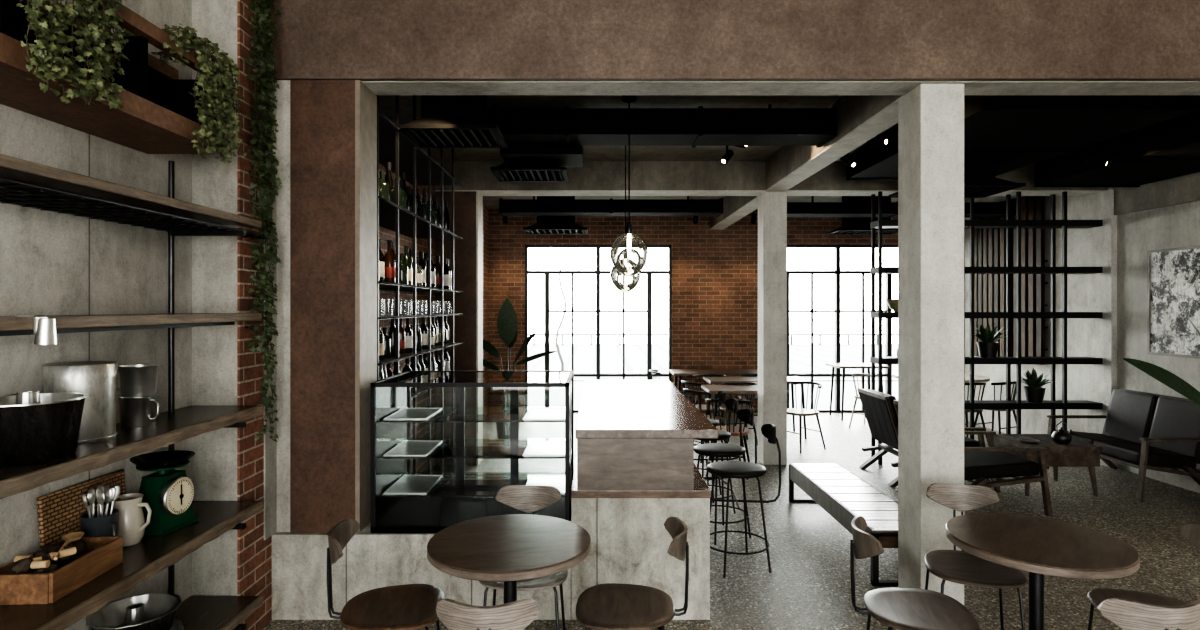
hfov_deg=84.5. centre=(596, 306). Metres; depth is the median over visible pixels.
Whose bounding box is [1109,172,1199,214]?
beam
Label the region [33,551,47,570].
pine cone
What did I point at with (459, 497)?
display case
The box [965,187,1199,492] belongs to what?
wall
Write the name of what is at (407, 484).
steel tray
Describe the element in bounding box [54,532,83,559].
wooden spoon
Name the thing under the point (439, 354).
liquor bottle
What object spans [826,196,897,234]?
ceiling vent
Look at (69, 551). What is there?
cork
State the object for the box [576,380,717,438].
countertop
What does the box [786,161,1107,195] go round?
lintel
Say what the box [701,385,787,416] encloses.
dining table
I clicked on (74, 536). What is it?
bowl
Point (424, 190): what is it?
bottle
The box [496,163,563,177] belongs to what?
grille
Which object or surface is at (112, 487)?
spoon bowl
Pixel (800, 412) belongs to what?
spindle chair
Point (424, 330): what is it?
wine bottle
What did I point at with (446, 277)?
wine bottle
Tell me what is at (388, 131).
shelf
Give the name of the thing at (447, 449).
glass shelf
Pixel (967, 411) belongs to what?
spindle chair
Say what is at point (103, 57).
trailing ivy
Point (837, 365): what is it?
dining table
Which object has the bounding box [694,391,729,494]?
bar stool
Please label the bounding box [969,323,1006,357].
potted plant
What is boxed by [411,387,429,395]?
shelf
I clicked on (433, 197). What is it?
bottle
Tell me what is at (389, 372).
wine bottle
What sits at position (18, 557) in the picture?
cork
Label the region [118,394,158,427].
mug
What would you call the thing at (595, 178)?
ceiling beam
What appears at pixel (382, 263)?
wine bottle
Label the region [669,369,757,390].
dining table
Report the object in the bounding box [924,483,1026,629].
cafe chair
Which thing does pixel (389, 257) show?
wine bottle
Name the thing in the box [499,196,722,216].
air duct
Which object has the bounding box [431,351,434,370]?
bottle
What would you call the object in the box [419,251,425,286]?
wine bottle
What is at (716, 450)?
bar stool
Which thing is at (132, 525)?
jug
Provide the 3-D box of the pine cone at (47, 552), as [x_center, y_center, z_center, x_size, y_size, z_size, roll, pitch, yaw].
[-1.854,0.853,2.236,0.057,0.054,0.055,0,0,14]
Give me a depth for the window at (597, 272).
10.64 m
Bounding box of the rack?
[376,95,462,473]
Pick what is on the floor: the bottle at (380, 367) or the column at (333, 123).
the column at (333, 123)
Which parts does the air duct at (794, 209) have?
casing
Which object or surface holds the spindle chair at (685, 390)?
on the floor
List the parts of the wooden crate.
panel, panel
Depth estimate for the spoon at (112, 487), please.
2.55 m
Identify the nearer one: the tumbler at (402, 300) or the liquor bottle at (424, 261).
the tumbler at (402, 300)
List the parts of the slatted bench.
leg frame, rail, leg frame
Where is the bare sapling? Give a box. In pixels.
[551,248,568,370]
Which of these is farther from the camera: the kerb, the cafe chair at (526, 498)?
the kerb
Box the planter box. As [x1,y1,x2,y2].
[0,0,225,153]
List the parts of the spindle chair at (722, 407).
seat, rail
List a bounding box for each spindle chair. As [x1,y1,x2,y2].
[649,369,660,379]
[681,380,722,442]
[683,388,730,462]
[693,374,725,425]
[705,399,750,479]
[719,382,757,445]
[735,374,757,425]
[787,381,825,452]
[849,373,877,427]
[965,383,987,442]
[974,381,1015,433]
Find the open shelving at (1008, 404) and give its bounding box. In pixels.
[870,191,1102,464]
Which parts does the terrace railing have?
rail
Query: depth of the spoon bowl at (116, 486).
2.57 m
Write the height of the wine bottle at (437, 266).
0.289 m
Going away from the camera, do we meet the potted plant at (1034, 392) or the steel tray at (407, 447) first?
the steel tray at (407, 447)
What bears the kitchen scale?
on the wall shelf at (142, 561)
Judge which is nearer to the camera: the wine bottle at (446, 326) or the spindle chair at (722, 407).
the wine bottle at (446, 326)
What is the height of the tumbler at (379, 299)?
0.110 m
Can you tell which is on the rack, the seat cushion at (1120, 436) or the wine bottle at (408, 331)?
the wine bottle at (408, 331)
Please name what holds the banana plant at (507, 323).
on the floor
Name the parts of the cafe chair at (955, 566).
leg, leg, rod, backrest, seat, leg, leg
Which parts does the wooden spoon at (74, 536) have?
handle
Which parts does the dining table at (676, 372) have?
leg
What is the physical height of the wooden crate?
0.096 m
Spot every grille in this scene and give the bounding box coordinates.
[405,118,498,142]
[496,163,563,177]
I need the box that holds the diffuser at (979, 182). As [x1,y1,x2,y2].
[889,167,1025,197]
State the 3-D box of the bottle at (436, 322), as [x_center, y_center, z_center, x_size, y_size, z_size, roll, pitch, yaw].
[-1.396,0.199,5.704,0.057,0.272,0.058,0,0,19]
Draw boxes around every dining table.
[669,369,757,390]
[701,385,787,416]
[703,376,811,438]
[825,363,889,420]
[892,372,989,382]
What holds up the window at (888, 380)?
in the wall at (714, 276)
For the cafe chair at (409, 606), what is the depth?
2.73 m
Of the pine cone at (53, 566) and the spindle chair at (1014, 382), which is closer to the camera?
the pine cone at (53, 566)
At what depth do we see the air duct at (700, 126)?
4.95 m
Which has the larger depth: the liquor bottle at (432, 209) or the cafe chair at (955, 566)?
the liquor bottle at (432, 209)
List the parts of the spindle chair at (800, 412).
leg, seat, rail, leg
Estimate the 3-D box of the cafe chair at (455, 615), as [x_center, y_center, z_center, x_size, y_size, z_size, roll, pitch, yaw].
[-0.345,1.306,2.241,0.416,0.789,0.468,0,0,0]
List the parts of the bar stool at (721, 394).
leg, seat, backrest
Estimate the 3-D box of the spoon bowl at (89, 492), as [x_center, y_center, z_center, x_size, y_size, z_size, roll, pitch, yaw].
[-1.914,0.721,2.494,0.010,0.068,0.036,-9,13,-41]
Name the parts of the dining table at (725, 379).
leg, leg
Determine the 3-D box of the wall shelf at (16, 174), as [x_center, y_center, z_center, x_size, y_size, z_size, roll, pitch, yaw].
[-1.825,-0.386,2.233,0.350,0.078,2.266,0,0,0]
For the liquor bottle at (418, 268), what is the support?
on the rack
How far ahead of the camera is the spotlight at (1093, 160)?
5.32 m
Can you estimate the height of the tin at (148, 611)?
0.118 m
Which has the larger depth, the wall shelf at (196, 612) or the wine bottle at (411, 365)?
the wine bottle at (411, 365)
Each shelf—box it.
[0,154,270,238]
[0,313,261,335]
[0,405,262,498]
[0,501,262,629]
[174,596,262,629]
[377,112,458,184]
[377,196,458,237]
[377,281,455,291]
[377,313,458,318]
[377,343,456,365]
[381,407,564,421]
[381,439,564,458]
[381,472,564,496]
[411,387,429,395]
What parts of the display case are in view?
pane, pane, door frame, pane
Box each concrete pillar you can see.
[758,191,786,464]
[898,84,963,604]
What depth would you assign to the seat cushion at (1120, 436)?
6.57 m
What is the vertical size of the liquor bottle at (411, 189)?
0.229 m
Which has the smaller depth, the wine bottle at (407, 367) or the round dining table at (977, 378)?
the wine bottle at (407, 367)
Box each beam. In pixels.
[435,161,765,195]
[710,95,903,229]
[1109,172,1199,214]
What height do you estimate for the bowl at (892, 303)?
0.140 m
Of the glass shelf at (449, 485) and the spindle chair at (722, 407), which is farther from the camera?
the spindle chair at (722, 407)
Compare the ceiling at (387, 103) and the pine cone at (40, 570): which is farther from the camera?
the ceiling at (387, 103)
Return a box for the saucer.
[1017,438,1039,442]
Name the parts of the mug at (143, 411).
handle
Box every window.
[525,245,671,411]
[787,245,897,412]
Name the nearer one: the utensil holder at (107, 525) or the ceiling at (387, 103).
the utensil holder at (107, 525)
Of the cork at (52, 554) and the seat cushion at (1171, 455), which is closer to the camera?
the cork at (52, 554)
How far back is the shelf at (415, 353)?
4.73 m
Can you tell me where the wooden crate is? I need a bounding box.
[0,536,122,604]
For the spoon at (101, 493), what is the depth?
2.48 m
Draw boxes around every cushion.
[867,389,897,448]
[964,436,978,446]
[964,451,1038,479]
[1053,430,1139,443]
[1093,441,1195,468]
[1102,389,1158,443]
[1149,396,1199,463]
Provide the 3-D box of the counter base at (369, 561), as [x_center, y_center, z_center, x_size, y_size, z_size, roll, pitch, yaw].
[-0.966,1.468,4.000,1.648,0.465,0.840,0,0,0]
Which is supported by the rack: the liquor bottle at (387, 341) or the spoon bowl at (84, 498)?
the liquor bottle at (387, 341)
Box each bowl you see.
[62,532,83,541]
[82,492,87,507]
[87,487,95,502]
[88,490,92,505]
[96,487,103,502]
[99,490,104,505]
[104,486,111,503]
[109,485,115,502]
[113,484,119,500]
[886,299,897,311]
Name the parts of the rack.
post, post, post, rail, rail, rail, rail, rail, rail, post, post, post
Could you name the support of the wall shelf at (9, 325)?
attached to the wall at (52, 263)
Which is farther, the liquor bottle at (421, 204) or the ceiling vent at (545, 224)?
the ceiling vent at (545, 224)
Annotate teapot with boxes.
[1051,421,1071,443]
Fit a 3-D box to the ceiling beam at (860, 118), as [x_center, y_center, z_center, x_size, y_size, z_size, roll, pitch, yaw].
[1.923,-1.407,7.240,0.215,0.326,6.720,0,0,0]
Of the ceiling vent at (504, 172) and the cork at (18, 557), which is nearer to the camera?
the cork at (18, 557)
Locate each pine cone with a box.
[12,557,32,573]
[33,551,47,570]
[33,568,49,572]
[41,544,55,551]
[45,551,59,563]
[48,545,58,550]
[48,563,58,572]
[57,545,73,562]
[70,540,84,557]
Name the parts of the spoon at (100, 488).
handle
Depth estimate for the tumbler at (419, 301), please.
5.17 m
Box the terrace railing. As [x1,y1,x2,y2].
[528,334,897,344]
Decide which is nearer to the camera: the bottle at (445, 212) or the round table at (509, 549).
the round table at (509, 549)
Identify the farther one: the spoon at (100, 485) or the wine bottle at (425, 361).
the wine bottle at (425, 361)
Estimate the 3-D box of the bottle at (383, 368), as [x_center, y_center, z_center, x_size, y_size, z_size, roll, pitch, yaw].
[-1.418,0.484,4.379,0.058,0.272,0.057,0,0,26]
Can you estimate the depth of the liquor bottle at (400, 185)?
4.62 m
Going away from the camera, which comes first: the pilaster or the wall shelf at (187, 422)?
the wall shelf at (187, 422)
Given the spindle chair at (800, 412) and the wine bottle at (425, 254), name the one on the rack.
the wine bottle at (425, 254)
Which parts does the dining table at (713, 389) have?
leg, leg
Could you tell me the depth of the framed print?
6.27 m
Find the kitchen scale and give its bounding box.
[130,450,198,535]
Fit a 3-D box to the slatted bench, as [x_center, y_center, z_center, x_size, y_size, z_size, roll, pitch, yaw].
[1.895,1.532,4.901,0.430,0.336,1.765,0,0,0]
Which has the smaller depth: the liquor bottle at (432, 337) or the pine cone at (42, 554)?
the pine cone at (42, 554)
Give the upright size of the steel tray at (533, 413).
0.008 m
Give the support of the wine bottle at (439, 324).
on the rack
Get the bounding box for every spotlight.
[15,315,56,344]
[503,216,507,223]
[720,146,733,163]
[840,153,856,167]
[866,135,887,146]
[1084,143,1107,166]
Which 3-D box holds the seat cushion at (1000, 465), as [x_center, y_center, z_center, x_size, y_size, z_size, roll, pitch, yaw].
[3.310,1.355,5.720,0.662,0.152,0.610,0,0,0]
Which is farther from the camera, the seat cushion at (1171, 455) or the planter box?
the seat cushion at (1171, 455)
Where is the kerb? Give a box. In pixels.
[574,373,884,376]
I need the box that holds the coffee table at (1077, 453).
[991,434,1101,495]
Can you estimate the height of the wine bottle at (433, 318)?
0.254 m
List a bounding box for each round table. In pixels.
[427,514,590,603]
[946,513,1139,629]
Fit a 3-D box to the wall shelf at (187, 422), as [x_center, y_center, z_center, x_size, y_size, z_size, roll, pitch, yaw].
[-1.821,0.508,2.175,0.357,0.048,2.150,0,0,0]
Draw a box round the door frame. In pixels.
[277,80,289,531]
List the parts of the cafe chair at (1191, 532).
leg, seat, backrest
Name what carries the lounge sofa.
on the floor
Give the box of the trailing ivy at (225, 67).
[115,23,246,163]
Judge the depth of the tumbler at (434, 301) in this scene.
5.71 m
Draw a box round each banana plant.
[483,298,556,439]
[1123,310,1199,404]
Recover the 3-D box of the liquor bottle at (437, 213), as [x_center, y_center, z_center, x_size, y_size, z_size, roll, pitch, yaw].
[-1.374,-0.774,5.619,0.086,0.229,0.088,0,0,40]
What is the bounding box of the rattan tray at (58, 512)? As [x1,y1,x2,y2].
[36,469,125,548]
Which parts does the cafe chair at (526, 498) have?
leg, leg, seat, backrest, leg, leg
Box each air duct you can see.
[486,104,836,147]
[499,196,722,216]
[787,196,1015,218]
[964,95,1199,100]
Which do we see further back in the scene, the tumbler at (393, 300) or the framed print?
the framed print
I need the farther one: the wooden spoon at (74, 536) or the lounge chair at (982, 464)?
the lounge chair at (982, 464)
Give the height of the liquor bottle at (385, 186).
0.229 m
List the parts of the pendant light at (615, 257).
glass, lamp shade, cord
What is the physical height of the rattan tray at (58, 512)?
0.278 m
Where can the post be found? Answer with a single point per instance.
(171, 164)
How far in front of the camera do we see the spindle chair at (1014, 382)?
8.13 m
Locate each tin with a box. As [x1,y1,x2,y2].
[85,593,181,629]
[169,619,183,629]
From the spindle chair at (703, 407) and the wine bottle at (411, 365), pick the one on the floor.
the spindle chair at (703, 407)
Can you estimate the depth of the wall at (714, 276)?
10.60 m
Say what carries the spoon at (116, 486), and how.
in the utensil holder at (107, 525)
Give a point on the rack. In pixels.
(394, 146)
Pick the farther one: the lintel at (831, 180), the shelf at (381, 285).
the lintel at (831, 180)
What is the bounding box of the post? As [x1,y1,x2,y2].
[168,161,245,629]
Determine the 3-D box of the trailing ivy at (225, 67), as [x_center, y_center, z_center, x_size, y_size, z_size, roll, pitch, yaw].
[-1.744,-0.870,2.772,0.342,0.521,0.528,0,0,4]
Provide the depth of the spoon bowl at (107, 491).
2.52 m
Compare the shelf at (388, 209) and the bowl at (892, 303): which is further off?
the bowl at (892, 303)
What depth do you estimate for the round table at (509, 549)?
2.62 m
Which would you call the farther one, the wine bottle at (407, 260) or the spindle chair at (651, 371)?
the spindle chair at (651, 371)
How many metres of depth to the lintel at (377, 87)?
3.74 m
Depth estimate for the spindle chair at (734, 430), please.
6.61 m
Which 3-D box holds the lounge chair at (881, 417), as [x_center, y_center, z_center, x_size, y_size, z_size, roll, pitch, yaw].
[3.226,1.283,6.600,0.978,0.862,0.755,0,0,0]
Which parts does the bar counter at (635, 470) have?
panel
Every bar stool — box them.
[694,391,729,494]
[694,398,741,513]
[694,409,756,544]
[706,424,780,577]
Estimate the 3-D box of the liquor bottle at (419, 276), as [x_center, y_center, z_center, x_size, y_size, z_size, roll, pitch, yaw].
[-1.374,-0.268,5.025,0.088,0.229,0.090,0,0,-13]
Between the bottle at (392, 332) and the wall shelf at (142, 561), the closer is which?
the wall shelf at (142, 561)
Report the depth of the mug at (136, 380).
2.65 m
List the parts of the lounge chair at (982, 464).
frame, armrest, leg, leg, seat frame, armrest, rail, leg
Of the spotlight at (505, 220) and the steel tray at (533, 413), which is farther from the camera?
the spotlight at (505, 220)
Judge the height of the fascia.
1.002 m
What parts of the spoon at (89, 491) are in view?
handle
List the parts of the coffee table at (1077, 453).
leg, leg, leg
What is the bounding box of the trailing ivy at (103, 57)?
[16,0,130,108]
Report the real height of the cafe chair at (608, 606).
0.789 m
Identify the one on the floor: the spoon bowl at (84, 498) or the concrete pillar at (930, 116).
the concrete pillar at (930, 116)
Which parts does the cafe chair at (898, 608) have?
rod, rod, backrest, leg, seat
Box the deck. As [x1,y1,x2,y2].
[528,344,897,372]
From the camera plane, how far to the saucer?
6.14 m
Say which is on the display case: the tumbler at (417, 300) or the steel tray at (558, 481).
the steel tray at (558, 481)
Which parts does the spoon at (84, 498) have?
handle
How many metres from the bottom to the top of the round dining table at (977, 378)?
0.755 m
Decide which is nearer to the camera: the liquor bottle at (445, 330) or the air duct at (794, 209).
the liquor bottle at (445, 330)
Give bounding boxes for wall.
[0,0,191,629]
[192,0,488,595]
[237,0,273,629]
[489,209,897,412]
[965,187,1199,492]
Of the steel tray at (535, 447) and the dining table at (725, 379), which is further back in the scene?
the dining table at (725, 379)
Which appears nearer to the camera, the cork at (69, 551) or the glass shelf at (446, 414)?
the cork at (69, 551)
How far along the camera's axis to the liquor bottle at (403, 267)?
4.62 m
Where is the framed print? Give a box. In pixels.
[1147,245,1199,358]
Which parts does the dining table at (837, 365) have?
leg, leg, leg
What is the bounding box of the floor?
[262,412,1199,629]
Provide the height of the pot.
0.213 m
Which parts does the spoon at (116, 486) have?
handle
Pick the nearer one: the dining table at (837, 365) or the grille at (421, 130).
the grille at (421, 130)
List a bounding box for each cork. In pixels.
[14,555,33,561]
[30,560,49,568]
[32,556,41,560]
[49,552,56,559]
[58,547,75,557]
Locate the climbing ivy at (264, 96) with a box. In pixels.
[243,0,281,441]
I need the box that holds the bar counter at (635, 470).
[571,380,717,619]
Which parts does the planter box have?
panel, panel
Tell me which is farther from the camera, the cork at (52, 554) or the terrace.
the terrace
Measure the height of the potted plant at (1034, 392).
0.368 m
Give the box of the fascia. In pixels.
[274,0,1199,80]
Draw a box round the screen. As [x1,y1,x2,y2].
[974,196,1047,364]
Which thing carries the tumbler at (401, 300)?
on the rack
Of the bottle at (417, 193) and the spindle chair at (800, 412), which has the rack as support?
the bottle at (417, 193)
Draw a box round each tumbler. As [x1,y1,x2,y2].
[379,299,382,316]
[379,299,388,315]
[383,299,392,315]
[385,300,386,314]
[392,300,400,315]
[401,300,408,314]
[402,300,411,314]
[411,300,418,314]
[418,301,426,314]
[426,301,433,313]
[434,301,440,313]
[445,302,451,313]
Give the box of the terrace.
[528,377,897,408]
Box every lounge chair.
[857,388,989,486]
[893,400,1052,516]
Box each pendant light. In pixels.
[610,95,647,275]
[610,146,640,291]
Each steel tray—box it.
[383,408,441,419]
[383,440,441,455]
[383,475,441,493]
[523,408,564,419]
[523,440,564,455]
[526,475,564,493]
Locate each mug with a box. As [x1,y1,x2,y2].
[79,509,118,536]
[116,364,158,396]
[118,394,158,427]
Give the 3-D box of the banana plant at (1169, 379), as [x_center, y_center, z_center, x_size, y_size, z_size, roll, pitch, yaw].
[4.610,0.850,4.950,1.015,1.701,0.504,0,0,-11]
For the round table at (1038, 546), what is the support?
on the floor
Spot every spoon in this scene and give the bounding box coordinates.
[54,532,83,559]
[82,492,90,517]
[87,487,95,517]
[88,490,93,517]
[96,484,104,516]
[96,487,103,516]
[99,490,104,516]
[104,485,115,515]
[104,486,111,515]
[110,484,119,514]
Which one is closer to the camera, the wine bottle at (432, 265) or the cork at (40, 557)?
the cork at (40, 557)
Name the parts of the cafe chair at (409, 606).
rod, rod, backrest, seat, leg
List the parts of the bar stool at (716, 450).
leg, leg, seat, leg, leg, backrest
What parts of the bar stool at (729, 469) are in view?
leg, leg, seat, leg, leg, backrest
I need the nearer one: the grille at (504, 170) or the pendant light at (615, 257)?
the pendant light at (615, 257)
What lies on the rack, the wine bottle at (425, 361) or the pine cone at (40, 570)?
the wine bottle at (425, 361)
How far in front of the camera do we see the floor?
4.72 m
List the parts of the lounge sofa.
leg, armrest, leg, leg, seat frame, frame, armrest, rail, leg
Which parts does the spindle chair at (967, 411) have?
leg, seat, rail, leg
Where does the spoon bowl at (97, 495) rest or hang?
on the spoon at (100, 488)
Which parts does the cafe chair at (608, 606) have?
seat, backrest, rod, rod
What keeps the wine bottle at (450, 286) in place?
on the rack
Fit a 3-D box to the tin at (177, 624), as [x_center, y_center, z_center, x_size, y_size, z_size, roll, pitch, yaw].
[-1.820,1.352,2.600,0.320,0.141,0.326,0,0,-13]
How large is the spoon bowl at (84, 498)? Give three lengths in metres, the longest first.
0.068 x 0.036 x 0.010 m
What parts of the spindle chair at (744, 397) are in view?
seat, rail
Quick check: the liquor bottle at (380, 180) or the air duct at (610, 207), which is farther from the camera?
the air duct at (610, 207)
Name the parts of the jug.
handle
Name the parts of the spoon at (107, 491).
handle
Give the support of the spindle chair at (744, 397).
on the floor
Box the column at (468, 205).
[435,191,482,464]
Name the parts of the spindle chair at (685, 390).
rail, seat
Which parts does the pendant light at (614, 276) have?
glass, lamp shade, cord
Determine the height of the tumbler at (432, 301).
0.110 m
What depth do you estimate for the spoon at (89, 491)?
2.49 m
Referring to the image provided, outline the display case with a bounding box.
[371,371,573,532]
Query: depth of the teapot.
6.01 m
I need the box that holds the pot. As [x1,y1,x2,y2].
[0,391,88,465]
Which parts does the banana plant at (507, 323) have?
pot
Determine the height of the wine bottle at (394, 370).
0.254 m
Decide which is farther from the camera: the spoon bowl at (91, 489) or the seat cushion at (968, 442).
the seat cushion at (968, 442)
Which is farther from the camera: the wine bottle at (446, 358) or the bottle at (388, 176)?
the wine bottle at (446, 358)
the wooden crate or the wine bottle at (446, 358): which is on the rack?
the wine bottle at (446, 358)
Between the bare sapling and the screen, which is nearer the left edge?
the bare sapling
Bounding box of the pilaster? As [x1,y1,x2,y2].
[1087,189,1116,466]
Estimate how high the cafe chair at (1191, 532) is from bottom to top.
0.789 m
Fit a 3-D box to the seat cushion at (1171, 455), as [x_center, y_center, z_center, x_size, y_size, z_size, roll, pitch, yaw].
[5.022,1.355,6.075,0.516,0.152,0.550,0,0,0]
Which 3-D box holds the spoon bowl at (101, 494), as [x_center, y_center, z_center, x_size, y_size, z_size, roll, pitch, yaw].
[-1.867,0.720,2.488,0.036,0.068,0.010,9,8,26]
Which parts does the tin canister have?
lid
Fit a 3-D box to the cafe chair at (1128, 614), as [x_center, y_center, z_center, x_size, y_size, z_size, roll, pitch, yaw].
[1.764,1.306,2.241,0.416,0.789,0.468,0,0,2]
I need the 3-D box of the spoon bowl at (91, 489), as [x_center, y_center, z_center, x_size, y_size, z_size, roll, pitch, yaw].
[-1.923,0.719,2.511,0.010,0.068,0.036,-6,-1,6]
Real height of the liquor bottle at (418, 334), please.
0.202 m
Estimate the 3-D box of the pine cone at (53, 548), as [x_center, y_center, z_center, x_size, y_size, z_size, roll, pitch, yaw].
[-1.864,0.852,2.276,0.060,0.061,0.054,0,0,-13]
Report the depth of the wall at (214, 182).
3.26 m
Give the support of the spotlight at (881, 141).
hanging from the ceiling at (387, 103)
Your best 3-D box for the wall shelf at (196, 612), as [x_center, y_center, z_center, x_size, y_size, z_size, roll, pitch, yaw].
[-1.821,1.446,2.175,0.357,0.048,2.150,0,0,0]
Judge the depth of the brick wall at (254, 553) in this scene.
3.35 m
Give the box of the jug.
[111,493,151,546]
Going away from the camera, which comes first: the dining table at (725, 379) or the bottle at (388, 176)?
the bottle at (388, 176)
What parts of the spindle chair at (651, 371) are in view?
rail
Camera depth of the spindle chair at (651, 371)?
9.52 m
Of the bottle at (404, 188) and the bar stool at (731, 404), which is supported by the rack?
the bottle at (404, 188)
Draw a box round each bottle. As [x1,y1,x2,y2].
[379,171,388,199]
[379,178,381,195]
[379,239,384,281]
[379,320,383,359]
[379,365,383,379]
[382,327,390,357]
[382,364,386,377]
[384,240,395,282]
[385,162,393,202]
[386,363,393,376]
[389,319,395,356]
[392,362,399,374]
[393,178,403,207]
[399,180,406,208]
[399,253,407,284]
[399,318,405,353]
[401,172,406,194]
[403,358,411,392]
[404,246,411,284]
[404,318,412,352]
[406,186,412,211]
[409,248,416,285]
[410,357,417,389]
[411,189,417,214]
[416,181,419,215]
[416,257,422,285]
[416,324,421,350]
[416,356,420,387]
[417,264,419,285]
[419,194,423,217]
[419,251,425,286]
[419,354,424,370]
[420,317,427,349]
[422,189,427,203]
[423,196,427,219]
[423,260,427,286]
[423,353,427,370]
[424,253,427,267]
[427,317,433,346]
[427,323,433,347]
[431,201,434,223]
[431,254,434,287]
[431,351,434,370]
[432,196,435,208]
[432,317,436,346]
[434,203,440,226]
[434,316,438,345]
[435,256,440,287]
[436,355,440,370]
[438,316,443,344]
[439,354,444,370]
[443,202,449,230]
[443,258,449,288]
[443,347,449,370]
[444,316,448,343]
[444,328,446,343]
[447,259,451,289]
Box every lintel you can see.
[361,81,1199,94]
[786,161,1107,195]
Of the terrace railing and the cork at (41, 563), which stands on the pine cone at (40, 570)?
the cork at (41, 563)
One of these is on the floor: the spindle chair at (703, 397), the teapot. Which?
the spindle chair at (703, 397)
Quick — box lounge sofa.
[1046,388,1199,502]
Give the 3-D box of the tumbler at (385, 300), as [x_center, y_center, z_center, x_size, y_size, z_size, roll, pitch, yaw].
[-1.480,0.005,4.706,0.067,0.110,0.065,0,0,0]
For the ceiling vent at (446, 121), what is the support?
in the ceiling at (387, 103)
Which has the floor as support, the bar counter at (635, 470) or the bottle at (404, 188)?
the bar counter at (635, 470)
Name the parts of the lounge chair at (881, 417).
rail, leg, frame, seat frame, leg, rail, armrest, leg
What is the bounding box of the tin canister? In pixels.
[42,361,116,444]
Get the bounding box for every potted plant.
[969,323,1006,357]
[1021,368,1053,402]
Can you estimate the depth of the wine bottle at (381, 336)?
4.16 m
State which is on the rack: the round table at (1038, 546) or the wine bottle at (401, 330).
the wine bottle at (401, 330)
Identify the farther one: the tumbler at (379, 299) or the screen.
the screen
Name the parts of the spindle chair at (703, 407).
rail, seat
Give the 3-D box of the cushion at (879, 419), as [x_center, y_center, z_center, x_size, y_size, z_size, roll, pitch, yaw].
[2.885,1.122,6.600,0.246,0.533,0.604,0,0,0]
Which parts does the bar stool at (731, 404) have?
leg, seat, leg, backrest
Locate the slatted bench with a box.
[789,463,897,585]
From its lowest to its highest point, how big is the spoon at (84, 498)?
0.250 m
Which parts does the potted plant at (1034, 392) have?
pot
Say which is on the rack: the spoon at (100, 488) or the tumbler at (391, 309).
the tumbler at (391, 309)
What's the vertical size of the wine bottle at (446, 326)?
0.254 m
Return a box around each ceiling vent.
[395,95,507,147]
[491,163,568,181]
[523,196,587,233]
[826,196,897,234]
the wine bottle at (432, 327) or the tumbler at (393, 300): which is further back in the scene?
the wine bottle at (432, 327)
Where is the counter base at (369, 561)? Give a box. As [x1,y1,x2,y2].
[272,522,570,619]
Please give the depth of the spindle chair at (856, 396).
9.25 m
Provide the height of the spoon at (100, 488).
0.253 m
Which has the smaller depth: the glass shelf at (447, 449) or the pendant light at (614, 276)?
the glass shelf at (447, 449)
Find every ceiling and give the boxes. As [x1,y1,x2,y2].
[379,95,976,208]
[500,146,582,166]
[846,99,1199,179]
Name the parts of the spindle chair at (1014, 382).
leg, leg, leg, seat, rail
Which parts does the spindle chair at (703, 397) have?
seat, rail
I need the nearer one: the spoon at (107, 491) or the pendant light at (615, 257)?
the spoon at (107, 491)
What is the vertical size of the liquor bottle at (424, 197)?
0.229 m
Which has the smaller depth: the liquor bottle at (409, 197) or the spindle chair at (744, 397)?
the liquor bottle at (409, 197)
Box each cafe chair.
[327,519,444,629]
[436,598,539,629]
[479,485,567,629]
[576,517,688,629]
[850,516,979,629]
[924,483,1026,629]
[1087,524,1199,629]
[1096,598,1199,629]
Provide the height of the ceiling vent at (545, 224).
0.550 m
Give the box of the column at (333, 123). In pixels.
[290,80,376,531]
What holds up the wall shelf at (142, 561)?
attached to the wall at (52, 263)
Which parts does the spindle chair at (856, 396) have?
leg, rail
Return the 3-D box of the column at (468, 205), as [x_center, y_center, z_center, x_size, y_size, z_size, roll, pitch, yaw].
[-1.510,0.228,7.250,0.459,2.944,0.300,0,0,0]
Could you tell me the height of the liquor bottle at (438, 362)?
0.202 m
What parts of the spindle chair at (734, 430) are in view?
rail, seat, leg, leg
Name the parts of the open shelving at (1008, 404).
post, post, post, post, shelf, shelf, shelf, shelf, post, post, shelf, post, post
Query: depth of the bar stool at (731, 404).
5.46 m
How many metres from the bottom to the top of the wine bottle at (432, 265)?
0.289 m
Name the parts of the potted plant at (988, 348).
pot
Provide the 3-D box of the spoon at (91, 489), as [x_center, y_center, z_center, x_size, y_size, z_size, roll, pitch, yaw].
[-1.918,0.812,2.507,0.034,0.254,0.030,0,0,41]
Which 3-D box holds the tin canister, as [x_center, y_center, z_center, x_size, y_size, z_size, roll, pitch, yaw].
[-1.885,0.345,2.410,0.217,0.279,0.217,0,0,0]
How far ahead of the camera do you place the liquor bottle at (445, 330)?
5.95 m

